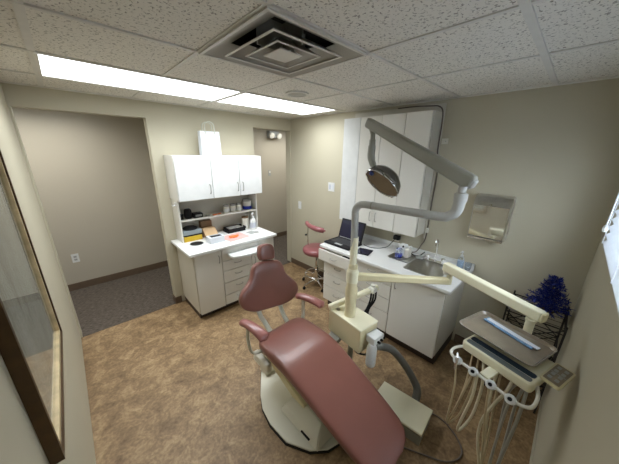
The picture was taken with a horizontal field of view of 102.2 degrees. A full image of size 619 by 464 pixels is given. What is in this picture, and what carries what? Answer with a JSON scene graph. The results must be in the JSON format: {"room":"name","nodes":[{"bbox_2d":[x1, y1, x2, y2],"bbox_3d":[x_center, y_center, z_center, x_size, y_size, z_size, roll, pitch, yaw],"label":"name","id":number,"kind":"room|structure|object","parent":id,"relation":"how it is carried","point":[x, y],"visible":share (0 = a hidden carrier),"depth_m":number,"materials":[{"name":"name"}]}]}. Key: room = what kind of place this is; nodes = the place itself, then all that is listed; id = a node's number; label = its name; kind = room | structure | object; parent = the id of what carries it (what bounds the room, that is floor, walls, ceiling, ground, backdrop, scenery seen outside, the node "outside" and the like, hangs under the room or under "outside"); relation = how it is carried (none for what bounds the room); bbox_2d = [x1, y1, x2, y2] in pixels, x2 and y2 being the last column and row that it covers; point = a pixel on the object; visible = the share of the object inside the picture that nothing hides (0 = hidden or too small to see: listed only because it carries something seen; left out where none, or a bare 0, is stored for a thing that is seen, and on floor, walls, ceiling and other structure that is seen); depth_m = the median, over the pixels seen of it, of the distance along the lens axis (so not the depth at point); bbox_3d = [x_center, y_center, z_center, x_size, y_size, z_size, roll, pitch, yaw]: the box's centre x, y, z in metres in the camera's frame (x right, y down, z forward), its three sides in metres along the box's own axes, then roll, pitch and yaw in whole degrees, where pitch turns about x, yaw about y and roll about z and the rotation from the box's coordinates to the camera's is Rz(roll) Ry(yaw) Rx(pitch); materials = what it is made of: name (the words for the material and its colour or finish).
{"room":"dental clinic","nodes":[
{"label":"dental clinic","id":0,"kind":"room"},
{"bbox_2d":[0,83,95,463],"bbox_3d":[-1.189,0.343,0.989,0.110,2.437,3.474,-15,24,-41],"label":"wall","id":1,"kind":"structure","parent":0,"point":[20,443],"depth_m":1.50,"materials":[{"name":"beige paint"}]},
{"bbox_2d":[0,150,64,463],"bbox_3d":[-1.089,0.096,0.916,0.033,1.165,0.830,-15,24,-41],"label":"framed picture","id":2,"kind":"object","parent":1,"relation":"attached to","point":[31,333],"visible":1,"depth_m":0.93,"materials":[{"name":"brown wood"}]},
{"bbox_2d":[0,197,49,413],"bbox_3d":[-1.094,0.097,0.911,0.001,0.995,0.660,-15,24,-41],"label":"print","id":3,"kind":"object","parent":2,"relation":"attached to","point":[21,295],"depth_m":0.95},
{"bbox_2d":[0,82,291,337],"bbox_3d":[-1.357,-0.360,3.195,3.416,2.437,0.110,-15,24,-41],"label":"wall","id":4,"kind":"structure","parent":0,"point":[170,129],"depth_m":2.75,"materials":[{"name":"beige paint"}]},
{"bbox_2d":[172,294,181,303],"bbox_3d":[-1.714,0.852,3.239,0.076,0.090,0.130,-15,24,-41],"label":"baseboard","id":5,"kind":"structure","parent":4,"relation":"attached to","point":[178,299],"depth_m":3.20,"materials":[{"name":"brown plastic"}]},
{"bbox_2d":[163,155,261,201],"bbox_3d":[-1.099,-0.674,3.004,1.030,0.470,0.362,-15,24,-41],"label":"upper cabinet","id":6,"kind":"object","parent":4,"relation":"attached to","point":[189,177],"visible":1,"depth_m":2.80,"materials":[{"name":"white laminate"}]},
{"bbox_2d":[198,121,221,155],"bbox_3d":[-1.149,-1.068,2.861,0.219,0.365,0.092,-15,24,-41],"label":"paper bag","id":7,"kind":"object","parent":6,"relation":"on","point":[209,141],"visible":1,"depth_m":2.84,"materials":[{"name":"white paper"}]},
{"bbox_2d":[12,107,286,284],"bbox_3d":[-1.946,-0.734,4.346,7.200,2.437,0.110,-15,24,-41],"label":"wall","id":8,"kind":"structure","parent":0,"point":[92,173],"depth_m":3.45,"materials":[{"name":"beige paint"}]},
{"bbox_2d":[71,253,79,262],"bbox_3d":[-3.175,0.355,3.389,0.075,0.120,0.008,-15,24,-41],"label":"hall outlet","id":9,"kind":"object","parent":8,"relation":"attached to","point":[75,257],"visible":1,"depth_m":3.39,"materials":[{"name":"white plastic"}]},
{"bbox_2d":[68,231,286,291],"bbox_3d":[-1.921,0.394,4.658,7.200,0.100,0.012,-15,24,-41],"label":"baseboard","id":10,"kind":"structure","parent":8,"relation":"attached to","point":[95,281],"depth_m":3.78,"materials":[{"name":"brown plastic"}]},
{"bbox_2d":[267,131,281,138],"bbox_3d":[-0.706,-1.935,4.987,0.290,0.144,0.170,-15,24,-41],"label":"emergency light","id":11,"kind":"object","parent":8,"relation":"attached to","point":[270,134],"visible":1,"depth_m":4.95,"materials":[{"name":"grey plastic"}]},
{"bbox_2d":[70,235,542,463],"bbox_3d":[-0.321,0.995,3.084,7.200,0.052,4.657,-15,24,-41],"label":"floor","id":12,"kind":"structure","parent":0,"point":[171,384],"depth_m":2.10,"materials":[{"name":"plastic"}]},
{"bbox_2d":[176,237,273,317],"bbox_3d":[-0.990,0.494,3.212,1.022,0.810,0.757,-15,24,-41],"label":"base cabinet","id":13,"kind":"object","parent":12,"relation":"on","point":[213,282],"visible":0.73,"depth_m":2.91,"materials":[{"name":"beige laminate"}]},
{"bbox_2d":[171,225,276,257],"bbox_3d":[-1.040,0.076,3.124,1.100,0.032,0.621,-15,24,-41],"label":"countertop","id":14,"kind":"structure","parent":13,"relation":"on","point":[206,248],"depth_m":2.90,"materials":[{"name":"white laminate"}]},
{"bbox_2d":[184,234,202,242],"bbox_3d":[-1.429,0.057,3.014,0.205,0.060,0.170,-15,24,-41],"label":"box","id":15,"kind":"object","parent":14,"relation":"on","point":[196,237],"visible":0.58,"depth_m":2.95,"materials":[{"name":"yellow cardboard"}]},
{"bbox_3d":[-1.425,0.018,3.009,0.210,0.018,0.165,-15,24,-41],"label":"box","id":16,"kind":"object","parent":15,"relation":"on","visible":0},
{"bbox_2d":[182,226,201,235],"bbox_3d":[-1.428,-0.013,2.995,0.210,0.050,0.165,-15,24,-41],"label":"glove box","id":17,"kind":"object","parent":16,"relation":"on","point":[198,230],"visible":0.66,"depth_m":2.94,"materials":[{"name":"cardboard"}]},
{"bbox_2d":[182,225,197,230],"bbox_3d":[-1.429,-0.054,2.984,0.170,0.034,0.170,-15,24,-41],"label":"pouch","id":18,"kind":"object","parent":17,"relation":"on","point":[189,227],"visible":1,"depth_m":2.94,"materials":[{"name":"plastic"}]},
{"bbox_2d":[189,241,203,245],"bbox_3d":[-1.297,0.133,2.873,0.154,0.005,0.154,-15,24,-41],"label":"disc","id":19,"kind":"object","parent":14,"relation":"on","point":[196,243],"visible":1,"depth_m":2.87,"materials":[{"name":"plastic"}]},
{"bbox_2d":[199,219,217,236],"bbox_3d":[-1.251,-0.033,3.091,0.164,0.190,0.269,-15,24,-41],"label":"cardboard box","id":20,"kind":"object","parent":14,"relation":"on","point":[205,225],"visible":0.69,"depth_m":3.09,"materials":[{"name":"beige cardboard"}]},
{"bbox_2d":[171,194,257,242],"bbox_3d":[-1.161,-0.229,3.202,1.006,0.499,0.209,-15,24,-41],"label":"shelf","id":21,"kind":"object","parent":14,"relation":"on","point":[212,206],"visible":0.57,"depth_m":3.23,"materials":[{"name":"white laminate"}]},
{"bbox_2d":[184,208,191,218],"bbox_3d":[-1.423,-0.219,2.921,0.084,0.120,0.084,-15,24,-41],"label":"case","id":22,"kind":"object","parent":21,"relation":"on","point":[187,211],"visible":1,"depth_m":2.89,"materials":[{"name":"black plastic"}]},
{"bbox_2d":[192,211,202,217],"bbox_3d":[-1.345,-0.206,2.994,0.105,0.055,0.094,-15,24,-41],"label":"printer","id":23,"kind":"object","parent":21,"relation":"on","point":[194,214],"visible":0.94,"depth_m":2.96,"materials":[{"name":"black plastic"}]},
{"bbox_2d":[223,204,229,212],"bbox_3d":[-1.076,-0.304,3.227,0.082,0.108,0.082,-15,24,-41],"label":"jar","id":24,"kind":"object","parent":21,"relation":"on","point":[226,209],"visible":1,"depth_m":3.20,"materials":[{"name":"white plastic"}]},
{"bbox_2d":[229,203,235,211],"bbox_3d":[-1.011,-0.322,3.286,0.082,0.108,0.082,-15,24,-41],"label":"jar","id":25,"kind":"object","parent":21,"relation":"on","point":[232,207],"visible":0.96,"depth_m":3.26,"materials":[{"name":"white plastic"}]},
{"bbox_2d":[235,202,241,210],"bbox_3d":[-0.949,-0.339,3.342,0.082,0.108,0.082,-15,24,-41],"label":"jar","id":26,"kind":"object","parent":21,"relation":"on","point":[238,205],"visible":0.97,"depth_m":3.31,"materials":[{"name":"white plastic"}]},
{"bbox_2d":[242,199,251,209],"bbox_3d":[-0.862,-0.383,3.437,0.123,0.137,0.123,-15,24,-41],"label":"tub","id":27,"kind":"object","parent":21,"relation":"on","point":[246,203],"visible":1,"depth_m":3.40,"materials":[{"name":"white plastic"}]},
{"bbox_2d":[206,233,224,243],"bbox_3d":[-1.108,0.076,2.942,0.120,0.076,0.173,17,24,41],"label":"dispenser","id":28,"kind":"object","parent":14,"relation":"on","point":[216,238],"visible":1,"depth_m":2.90,"materials":[{"name":"white plastic"}]},
{"bbox_2d":[223,228,245,233],"bbox_3d":[-1.014,-0.032,3.369,0.250,0.028,0.155,-15,24,-41],"label":"instrument cassette","id":29,"kind":"object","parent":14,"relation":"on","point":[226,231],"visible":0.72,"depth_m":3.31,"materials":[{"name":"black plastic"}]},
{"bbox_2d":[223,224,245,230],"bbox_3d":[-1.008,-0.060,3.365,0.250,0.028,0.155,-15,24,-41],"label":"instrument cassette","id":30,"kind":"object","parent":29,"relation":"on","point":[237,226],"visible":1,"depth_m":3.34,"materials":[{"name":"black plastic"}]},
{"bbox_2d":[225,232,248,241],"bbox_3d":[-0.930,0.059,3.123,0.230,0.004,0.280,15,22,37],"label":"paper","id":31,"kind":"object","parent":14,"relation":"on","point":[241,235],"visible":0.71,"depth_m":3.10,"materials":[{"name":"white paper"}]},
{"bbox_2d":[241,216,248,228],"bbox_3d":[-0.891,-0.136,3.468,0.100,0.170,0.100,-15,24,-41],"label":"canister","id":32,"kind":"object","parent":14,"relation":"on","point":[245,219],"visible":0.91,"depth_m":3.43,"materials":[{"name":"plastic"}]},
{"bbox_2d":[250,212,255,229],"bbox_3d":[-0.775,-0.153,3.419,0.089,0.234,0.089,-15,24,-41],"label":"pump bottle","id":33,"kind":"object","parent":14,"relation":"on","point":[252,220],"visible":1,"depth_m":3.40,"materials":[{"name":"white plastic"}]},
{"bbox_2d":[302,221,325,291],"bbox_3d":[0.084,0.334,3.561,0.464,0.935,0.467,-15,24,-41],"label":"stool","id":34,"kind":"object","parent":12,"relation":"on","point":[311,249],"visible":0.85,"depth_m":3.50,"materials":[{"name":"leather"}]},
{"bbox_2d":[238,243,405,463],"bbox_3d":[0.014,0.802,1.769,0.686,1.123,1.442,-15,24,-41],"label":"dental chair","id":35,"kind":"object","parent":12,"relation":"on","point":[315,398],"visible":1,"depth_m":1.69,"materials":[{"name":"red leather"}]},
{"bbox_2d":[259,318,405,463],"bbox_3d":[0.115,0.969,1.693,0.474,0.217,1.122,-15,24,-41],"label":"seat cushion","id":36,"kind":"object","parent":35,"relation":"on","point":[321,371],"depth_m":1.55,"materials":[{"name":"leather"}]},
{"bbox_2d":[328,264,452,401],"bbox_3d":[0.544,0.764,1.954,0.907,1.100,0.458,7,18,17],"label":"dental delivery unit","id":37,"kind":"object","parent":12,"relation":"on","point":[348,323],"visible":0.91,"depth_m":1.86,"materials":[{"name":"beige paint"}]},
{"bbox_2d":[365,343,376,367],"bbox_3d":[0.448,0.890,1.813,0.072,0.193,0.072,-15,24,-41],"label":"water bottle","id":38,"kind":"object","parent":37,"relation":"on","point":[371,352],"depth_m":1.78,"materials":[{"name":"white plastic"}]},
{"bbox_2d":[349,118,478,264],"bbox_3d":[0.602,-0.211,1.572,0.330,0.998,0.770,-15,24,-41],"label":"lamp","id":39,"kind":"object","parent":37,"relation":"on","point":[382,178],"visible":1,"depth_m":1.51,"materials":[{"name":"grey metal"}]},
{"bbox_2d":[442,262,575,463],"bbox_3d":[0.924,0.790,1.493,0.467,0.930,0.797,-6,19,-22],"label":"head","id":40,"kind":"object","parent":37,"relation":"attached to","point":[529,379],"visible":0.98,"depth_m":1.26},
{"bbox_2d":[459,311,556,366],"bbox_3d":[1.017,0.543,1.304,0.257,0.020,0.354,-8,20,-26],"label":"tray","id":41,"kind":"object","parent":40,"relation":"on","point":[475,323],"visible":1,"depth_m":1.28,"materials":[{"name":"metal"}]},
{"bbox_2d":[484,317,540,349],"bbox_3d":[1.059,0.532,1.319,0.044,0.012,0.259,-5,19,-19],"label":"pouch","id":42,"kind":"object","parent":41,"relation":"on","point":[494,323],"visible":1,"depth_m":1.30,"materials":[{"name":"blue plastic"}]},
{"bbox_2d":[319,248,464,363],"bbox_3d":[0.794,0.666,2.754,0.685,0.810,1.352,-15,24,-41],"label":"base cabinet","id":43,"kind":"object","parent":12,"relation":"on","point":[421,319],"visible":0.65,"depth_m":2.38,"materials":[{"name":"beige laminate"}]},
{"bbox_2d":[320,234,474,294],"bbox_3d":[0.832,0.236,2.635,0.621,0.077,1.428,-15,24,-41],"label":"countertop","id":44,"kind":"structure","parent":43,"relation":"on","point":[379,258],"depth_m":2.54,"materials":[{"name":"white laminate"}]},
{"bbox_2d":[324,218,365,250],"bbox_3d":[0.415,0.014,2.917,0.325,0.252,0.363,-15,24,-41],"label":"laptop","id":45,"kind":"object","parent":44,"relation":"on","point":[343,240],"visible":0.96,"depth_m":2.95,"materials":[{"name":"black plastic"}]},
{"bbox_2d":[357,248,372,255],"bbox_3d":[0.589,0.211,2.708,0.155,0.010,0.170,11,20,30],"label":"tablet","id":46,"kind":"object","parent":44,"relation":"on","point":[363,251],"visible":0.77,"depth_m":2.69,"materials":[{"name":"black plastic"}]},
{"bbox_2d":[388,252,415,262],"bbox_3d":[0.955,0.257,2.577,0.220,0.011,0.220,-15,24,-41],"label":"tray","id":47,"kind":"object","parent":44,"relation":"on","point":[403,259],"visible":0.71,"depth_m":2.55,"materials":[{"name":"silver metal"}]},
{"bbox_2d":[395,248,402,257],"bbox_3d":[0.920,0.213,2.572,0.072,0.090,0.072,-15,24,-41],"label":"bottle","id":48,"kind":"object","parent":47,"relation":"on","point":[399,251],"depth_m":2.55,"materials":[{"name":"blue plastic"}]},
{"bbox_2d":[395,243,424,257],"bbox_3d":[1.043,0.188,2.578,0.311,0.137,0.128,3,18,6],"label":"bottles","id":49,"kind":"object","parent":47,"relation":"on","point":[404,250],"visible":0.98,"depth_m":2.55,"materials":[{"name":"white plastic"}]},
{"bbox_2d":[403,258,443,276],"bbox_3d":[1.121,0.400,2.384,0.392,0.151,0.324,-15,24,-41],"label":"sink","id":50,"kind":"object","parent":44,"relation":"in","point":[424,267],"visible":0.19,"depth_m":2.35,"materials":[{"name":"silver metal"}]},
{"bbox_2d":[424,239,444,264],"bbox_3d":[1.220,0.184,2.411,0.102,0.249,0.190,-15,24,-41],"label":"faucet","id":51,"kind":"object","parent":44,"relation":"on","point":[427,258],"visible":0.98,"depth_m":2.43,"materials":[{"name":"silver metal"}]},
{"bbox_2d":[456,251,464,268],"bbox_3d":[1.421,0.258,2.339,0.055,0.168,0.055,7,19,18],"label":"soap bottle","id":52,"kind":"object","parent":44,"relation":"on","point":[460,262],"visible":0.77,"depth_m":2.32,"materials":[{"name":"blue plastic"}]},
{"bbox_2d":[465,262,471,270],"bbox_3d":[1.471,0.319,2.318,0.056,0.065,0.056,-15,24,-41],"label":"plastic cup","id":53,"kind":"object","parent":44,"relation":"on","point":[468,265],"visible":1,"depth_m":2.30,"materials":[{"name":"plastic"}]},
{"bbox_2d":[378,381,432,445],"bbox_3d":[0.668,1.319,1.841,0.379,0.115,0.230,15,22,38],"label":"junction box","id":54,"kind":"object","parent":12,"relation":"on","point":[414,416],"visible":0.67,"depth_m":1.78,"materials":[{"name":"grey paint"}]},
{"bbox_2d":[404,413,462,462],"bbox_3d":[0.743,1.424,1.660,0.584,0.024,0.303,-7,19,-23],"label":"cable","id":55,"kind":"object","parent":12,"relation":"on","point":[460,456],"visible":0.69,"depth_m":1.63,"materials":[{"name":"grey rubber"}]},
{"bbox_2d":[484,290,569,413],"bbox_3d":[1.724,0.936,2.007,0.354,0.775,0.337,-15,24,-41],"label":"wire rack","id":56,"kind":"object","parent":12,"relation":"on","point":[565,320],"visible":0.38,"depth_m":1.86,"materials":[{"name":"black metal"}]},
{"bbox_2d":[505,318,557,359],"bbox_3d":[1.725,0.845,1.978,0.349,0.044,0.334,-15,24,-41],"label":"wire shelf","id":57,"kind":"object","parent":56,"relation":"attached to","point":[556,336],"depth_m":2.00,"materials":[{"name":"black metal"}]},
{"bbox_2d":[506,294,568,335],"bbox_3d":[1.729,0.611,1.904,0.349,0.044,0.334,-15,24,-41],"label":"wire shelf","id":58,"kind":"object","parent":56,"relation":"attached to","point":[565,330],"depth_m":1.79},
{"bbox_2d":[522,274,572,318],"bbox_3d":[1.771,0.452,1.839,0.315,0.300,0.297,-15,24,-41],"label":"tree","id":59,"kind":"object","parent":56,"relation":"on","point":[552,297],"visible":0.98,"depth_m":1.81,"materials":[{"name":"blue plant"}]},
{"bbox_2d":[0,0,618,118],"bbox_3d":[-0.143,-1.041,1.651,2.828,0.019,3.374,-15,24,-41],"label":"ceiling","id":60,"kind":"structure","parent":0,"point":[371,25],"depth_m":1.15,"materials":[{"name":"tile"}]},
{"bbox_2d":[32,52,243,101],"bbox_3d":[-1.196,-1.169,1.877,1.216,0.113,0.606,-15,24,-41],"label":"ceiling light","id":61,"kind":"object","parent":60,"relation":"attached to","point":[50,66],"visible":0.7,"depth_m":1.77,"materials":[{"name":"glowing white plastic diffuser"},{"name":"white metal"}]},
{"bbox_2d":[214,92,337,114],"bbox_3d":[-0.312,-1.411,2.683,1.216,0.113,0.606,-15,24,-41],"label":"ceiling light","id":62,"kind":"object","parent":60,"relation":"attached to","point":[242,99],"visible":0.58,"depth_m":2.62,"materials":[{"name":"glowing white translucent plastic diffuser"}]},
{"bbox_2d":[199,6,367,78],"bbox_3d":[-0.133,-0.954,1.240,0.606,0.146,0.606,-15,24,-41],"label":"ceiling vent","id":63,"kind":"object","parent":60,"relation":"in","point":[271,41],"visible":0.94,"depth_m":1.26,"materials":[{"name":"grey metal"}]},
{"bbox_2d":[285,91,308,97],"bbox_3d":[-0.106,-1.173,2.128,0.200,0.014,0.200,-15,24,-41],"label":"ceiling speaker","id":64,"kind":"object","parent":60,"relation":"attached to","point":[298,94],"visible":1,"depth_m":2.11,"materials":[{"name":"grey metal"}]},
{"bbox_2d":[288,93,305,95],"bbox_3d":[-0.106,-1.173,2.128,0.158,0.013,0.158,-15,24,-41],"label":"grille","id":65,"kind":"object","parent":64,"relation":"attached to","point":[289,94],"depth_m":2.11,"materials":[{"name":"grey metal"}]},
{"bbox_2d":[0,0,618,115],"bbox_3d":[-0.144,-1.032,1.655,2.828,0.014,3.374,-15,24,-41],"label":"grid","id":66,"kind":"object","parent":60,"relation":"attached to","point":[526,7],"depth_m":1.13,"materials":[{"name":"white metal"}]},
{"bbox_2d":[291,78,618,361],"bbox_3d":[0.938,-0.241,2.930,0.110,2.437,3.474,-15,24,-41],"label":"wall","id":67,"kind":"structure","parent":0,"point":[553,149],"depth_m":2.03,"materials":[{"name":"beige paint"}]},
{"bbox_2d":[291,257,323,276],"bbox_3d":[0.114,0.637,4.005,0.012,0.090,1.260,-15,24,-41],"label":"baseboard","id":68,"kind":"structure","parent":67,"relation":"attached to","point":[301,264],"depth_m":4.19,"materials":[{"name":"brown plastic"}]},
{"bbox_2d":[0,75,618,119],"bbox_3d":[-0.144,-1.030,1.655,2.828,0.014,3.374,-15,24,-41],"label":"trim","id":69,"kind":"structure","parent":67,"relation":"attached to","point":[611,77],"depth_m":2.18,"materials":[{"name":"white metal"}]},
{"bbox_2d":[328,182,334,191],"bbox_3d":[0.299,-0.617,3.427,0.010,0.120,0.115,-15,24,-41],"label":"light switch","id":70,"kind":"object","parent":67,"relation":"attached to","point":[331,186],"visible":1,"depth_m":3.42,"materials":[{"name":"white plastic"}]},
{"bbox_2d":[339,110,441,236],"bbox_3d":[0.787,-0.625,2.708,0.247,1.156,0.976,-15,24,-41],"label":"upper cabinet","id":71,"kind":"object","parent":67,"relation":"attached to","point":[422,127],"visible":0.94,"depth_m":2.53,"materials":[{"name":"beige laminate"}]},
{"bbox_2d":[355,103,446,237],"bbox_3d":[0.876,-0.658,2.773,0.021,1.281,0.995,-15,24,-41],"label":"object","id":72,"kind":"structure","parent":67,"relation":"attached to","point":[443,105],"depth_m":2.49,"materials":[{"name":"grey metal"}]},
{"bbox_2d":[398,105,443,252],"bbox_3d":[1.038,-0.510,2.575,0.098,1.449,0.478,-15,24,-41],"label":"cable","id":73,"kind":"object","parent":67,"relation":"attached to","point":[424,105],"visible":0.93,"depth_m":2.42,"materials":[{"name":"white plastic"}]},
{"bbox_2d":[441,138,448,143],"bbox_3d":[1.253,-0.839,2.312,0.012,0.050,0.055,-15,24,-41],"label":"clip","id":74,"kind":"object","parent":67,"relation":"attached to","point":[444,141],"visible":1,"depth_m":2.31,"materials":[{"name":"white plastic"}]},
{"bbox_2d":[454,334,465,344],"bbox_3d":[1.760,1.182,2.365,0.012,0.090,0.714,-15,24,-41],"label":"baseboard","id":75,"kind":"structure","parent":67,"relation":"attached to","point":[458,339],"depth_m":2.58,"materials":[{"name":"brown plastic"}]},
{"bbox_2d":[467,193,516,243],"bbox_3d":[1.537,-0.120,2.123,0.137,0.376,0.265,-15,24,-41],"label":"dispenser","id":76,"kind":"object","parent":67,"relation":"attached to","point":[491,215],"visible":1,"depth_m":2.08,"materials":[{"name":"silver metal"}]},
{"bbox_3d":[0.996,0.054,2.867,0.007,0.105,0.075,-15,24,-41],"label":"power outlet","id":77,"kind":"object","parent":67,"relation":"attached to","visible":0},
{"bbox_2d":[393,235,400,239],"bbox_3d":[0.990,0.063,2.831,0.053,0.050,0.070,-15,24,-41],"label":"power adapter","id":78,"kind":"object","parent":77,"relation":"attached to","point":[396,237],"visible":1,"depth_m":2.81,"materials":[{"name":"black plastic"}]},
{"bbox_2d":[532,198,618,463],"bbox_3d":[1.078,0.427,0.830,2.928,2.437,0.110,-15,24,-41],"label":"wall","id":79,"kind":"structure","parent":0,"point":[579,422],"depth_m":1.05,"materials":[{"name":"beige paint"}]},
{"bbox_2d":[529,392,543,463],"bbox_3d":[0.979,1.562,1.195,2.816,0.050,0.008,-15,24,-41],"label":"baseboard","id":80,"kind":"structure","parent":79,"relation":"attached to","point":[541,400],"depth_m":1.73,"materials":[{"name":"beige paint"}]},
{"bbox_2d":[603,215,618,315],"bbox_3d":[1.222,-0.135,0.808,1.499,0.797,0.118,-15,24,-41],"label":"window","id":81,"kind":"structure","parent":79,"relation":"in","point":[616,215],"depth_m":1.01,"materials":[{"name":"clear glass"}]},
{"bbox_2d":[602,192,618,311],"bbox_3d":[1.192,-0.149,0.840,1.440,0.757,0.089,-15,24,-41],"label":"window blind","id":82,"kind":"object","parent":81,"relation":"attached to","point":[611,245],"visible":1,"depth_m":1.19,"materials":[{"name":"white plastic"}]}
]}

